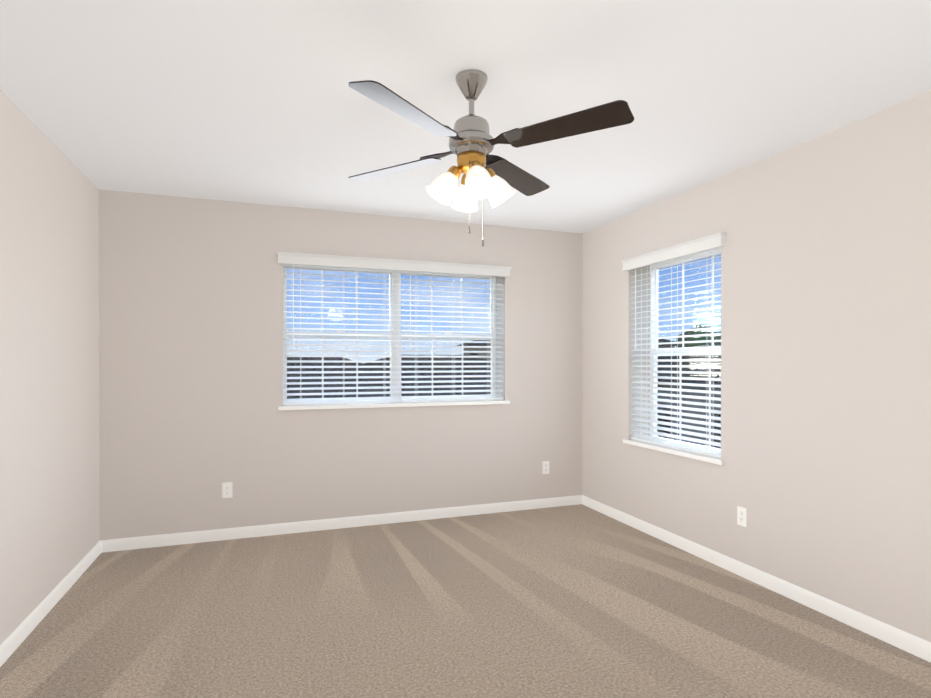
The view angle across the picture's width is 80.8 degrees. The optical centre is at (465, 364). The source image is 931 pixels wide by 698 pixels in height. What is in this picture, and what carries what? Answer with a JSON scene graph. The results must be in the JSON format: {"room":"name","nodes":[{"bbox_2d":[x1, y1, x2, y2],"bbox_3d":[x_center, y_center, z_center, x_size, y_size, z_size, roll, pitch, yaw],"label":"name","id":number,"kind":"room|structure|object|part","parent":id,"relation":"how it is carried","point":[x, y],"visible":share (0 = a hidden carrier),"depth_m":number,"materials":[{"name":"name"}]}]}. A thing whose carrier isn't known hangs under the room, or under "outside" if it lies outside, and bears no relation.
{"room":"empty bedroom","nodes":[
{"label":"empty bedroom","id":0,"kind":"room"},
{"bbox_2d":[0,90,99,643],"bbox_3d":[-1.710,0.056,1.101,0.270,2.500,5.570,0,0,-20],"label":"wall","id":1,"kind":"structure","parent":0,"point":[49,380],"depth_m":2.85,"materials":[{"name":"grey paint"}]},
{"bbox_2d":[0,541,100,666],"bbox_3d":[-1.621,1.265,1.280,0.014,0.082,5.300,0,0,-20],"label":"baseboard","id":2,"kind":"structure","parent":1,"relation":"attached to","point":[18,635],"depth_m":2.82,"materials":[{"name":"white wood"}]},
{"bbox_2d":[99,189,581,539],"bbox_3d":[-0.766,0.044,4.542,4.370,2.500,0.270,0,0,-20],"label":"wall","id":3,"kind":"structure","parent":0,"point":[192,418],"depth_m":4.15,"materials":[{"name":"grey paint"}]},
{"bbox_2d":[222,482,232,497],"bbox_3d":[-1.760,0.931,4.041,0.070,0.114,0.007,0,0,-20],"label":"electrical outlet","id":4,"kind":"object","parent":3,"relation":"attached to","point":[227,490],"visible":1,"depth_m":4.04,"materials":[{"name":"white plastic"}]},
{"bbox_2d":[99,495,581,552],"bbox_3d":[-0.718,1.254,4.412,3.830,0.082,0.014,0,0,-20],"label":"baseboard","id":5,"kind":"structure","parent":3,"relation":"attached to","point":[129,543],"depth_m":4.27,"materials":[{"name":"white wood"}]},
{"bbox_2d":[283,264,495,401],"bbox_3d":[-0.603,-0.241,4.706,1.850,1.170,0.070,0,0,-20],"label":"window","id":6,"kind":"structure","parent":3,"relation":"in","point":[285,270],"depth_m":4.68,"materials":[{"name":"white plastic"}]},
{"bbox_2d":[277,252,511,404],"bbox_3d":[-0.528,-0.267,4.498,1.936,1.162,0.115,0,0,-20],"label":"window blind","id":7,"kind":"object","parent":6,"relation":"attached to","point":[293,259],"visible":1,"depth_m":4.47,"materials":[{"name":"white plastic"}]},
{"bbox_2d":[278,400,509,409],"bbox_3d":[-0.553,0.333,4.570,1.920,0.030,0.238,0,0,-20],"label":"window sill","id":8,"kind":"structure","parent":3,"relation":"attached to","point":[372,405],"depth_m":4.43,"materials":[{"name":"white wood"}]},
{"bbox_2d":[542,461,548,473],"bbox_3d":[0.725,0.933,4.933,0.070,0.114,0.007,0,0,-20],"label":"electrical outlet","id":9,"kind":"object","parent":3,"relation":"attached to","point":[545,467],"visible":1,"depth_m":4.93,"materials":[{"name":"white plastic"}]},
{"bbox_2d":[0,504,930,697],"bbox_3d":[0.174,1.403,1.925,4.370,0.200,5.840,0,0,-20],"label":"floor","id":10,"kind":"structure","parent":0,"point":[577,601],"depth_m":2.72,"materials":[{"name":"carpet"}]},
{"bbox_2d":[0,0,930,233],"bbox_3d":[0.174,-1.296,1.915,4.370,0.200,5.840,0,0,-20],"label":"ceiling","id":11,"kind":"structure","parent":0,"point":[254,101],"depth_m":2.37,"materials":[{"name":"white paint"}]},
{"bbox_2d":[348,69,633,246],"bbox_3d":[0.025,-0.841,2.288,1.007,0.713,1.007,0,0,-12],"label":"fan","id":12,"kind":"object","parent":11,"relation":"hanging from","point":[479,167],"visible":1,"depth_m":2.22,"materials":[{"name":"brown wood"}]},
{"bbox_3d":[0.025,-0.731,2.289,0.381,0.140,0.381,0,0,-20],"label":"lamp shade","id":13,"kind":"part","parent":12,"relation":"part of","materials":[{"name":"white glass"}]},
{"bbox_3d":[0.043,-0.655,2.235,0.067,0.345,0.011,0,0,-20],"label":"chain","id":14,"kind":"part","parent":12,"relation":"part of","materials":[{"name":"silver metal"}]},
{"bbox_2d":[582,91,930,641],"bbox_3d":[2.150,0.051,2.486,0.270,2.500,5.570,0,0,-20],"label":"wall","id":15,"kind":"structure","parent":0,"point":[822,475],"depth_m":2.95,"materials":[{"name":"grey paint"}]},
{"bbox_2d":[623,439,724,464],"bbox_3d":[1.561,0.625,3.992,0.238,0.030,1.030,0,0,-20],"label":"window sill","id":16,"kind":"structure","parent":15,"relation":"attached to","point":[698,456],"depth_m":3.87,"materials":[{"name":"white wood"}]},
{"bbox_2d":[650,247,720,448],"bbox_3d":[1.698,-0.089,4.039,0.070,1.450,0.960,0,0,-20],"label":"window","id":17,"kind":"structure","parent":15,"relation":"in","point":[664,266],"depth_m":4.20,"materials":[{"name":"white plastic"}]},
{"bbox_2d":[621,232,726,457],"bbox_3d":[1.491,-0.115,3.965,0.115,1.442,1.046,0,0,-20],"label":"window blind","id":18,"kind":"object","parent":17,"relation":"attached to","point":[707,243],"visible":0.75,"depth_m":3.92,"materials":[{"name":"white plastic"}]},
{"bbox_2d":[737,506,746,526],"bbox_3d":[1.693,0.933,3.350,0.007,0.114,0.070,0,0,-20],"label":"electrical outlet","id":19,"kind":"object","parent":15,"relation":"attached to","point":[741,516],"visible":1,"depth_m":3.35,"materials":[{"name":"white plastic"}]},
{"bbox_2d":[582,495,930,662],"bbox_3d":[1.970,1.260,2.569,0.014,0.082,5.300,0,0,-20],"label":"baseboard","id":20,"kind":"structure","parent":15,"relation":"attached to","point":[900,639],"depth_m":3.05,"materials":[{"name":"white wood"}]},
{"label":"outside","id":21,"kind":"structure","parent":0,"visible":0},
{"bbox_3d":[4.343,4.306,43.858,200.000,0.300,200.000,0,0,-20],"label":"ground","id":22,"kind":"structure","parent":21,"visible":0},
{"bbox_2d":[457,339,675,359],"bbox_3d":[8.108,0.251,45.195,14.900,7.800,10.900,0,0,-20],"label":"house","id":23,"kind":"structure","parent":22,"relation":"on","point":[489,344],"depth_m":42.93,"materials":[{"name":"grey paint"}]},
{"bbox_2d":[657,384,720,446],"bbox_3d":[12.342,2.419,26.004,9.000,3.600,11.000,0,0,-28],"label":"house","id":24,"kind":"structure","parent":22,"relation":"on","point":[693,406],"depth_m":22.20,"materials":[{"name":"grey paint"}]},
{"bbox_2d":[657,410,720,448],"bbox_3d":[12.342,2.719,26.005,9.060,1.600,11.060,0,0,-28],"label":"glazing","id":25,"kind":"object","parent":24,"relation":"attached to","point":[714,421],"depth_m":23.25,"materials":[{"name":"black"}]},
{"bbox_2d":[658,344,720,384],"bbox_3d":[12.342,-0.091,25.995,9.900,1.780,11.900,0,0,-28],"label":"house","id":26,"kind":"structure","parent":24,"relation":"on","point":[689,369],"depth_m":23.49,"materials":[{"name":"white"}]},
{"bbox_2d":[676,324,720,347],"bbox_3d":[17.885,0.666,37.872,4.931,7.022,6.131,0,0,-20],"label":"tree","id":27,"kind":"object","parent":22,"relation":"on","point":[698,339],"depth_m":37.72,"materials":[{"name":"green plant"}]},
{"bbox_3d":[-1.286,2.809,21.646,13.000,2.850,10.000,0,0,-20],"label":"house","id":28,"kind":"object","parent":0,"visible":0},
{"bbox_2d":[287,355,670,409],"bbox_3d":[-1.286,0.599,21.638,13.900,1.930,10.900,0,0,-20],"label":"hip roof","id":29,"kind":"structure","parent":28,"relation":"on","point":[402,379],"depth_m":18.73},
{"bbox_3d":[-13.009,2.688,41.875,16.000,2.950,10.000,0,0,-20],"label":"house","id":30,"kind":"object","parent":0,"visible":0},
{"bbox_2d":[287,357,360,381],"bbox_3d":[-13.009,0.353,41.866,16.900,2.080,10.900,0,0,-20],"label":"roof","id":31,"kind":"object","parent":30,"relation":"on","point":[320,364],"depth_m":40.14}
]}

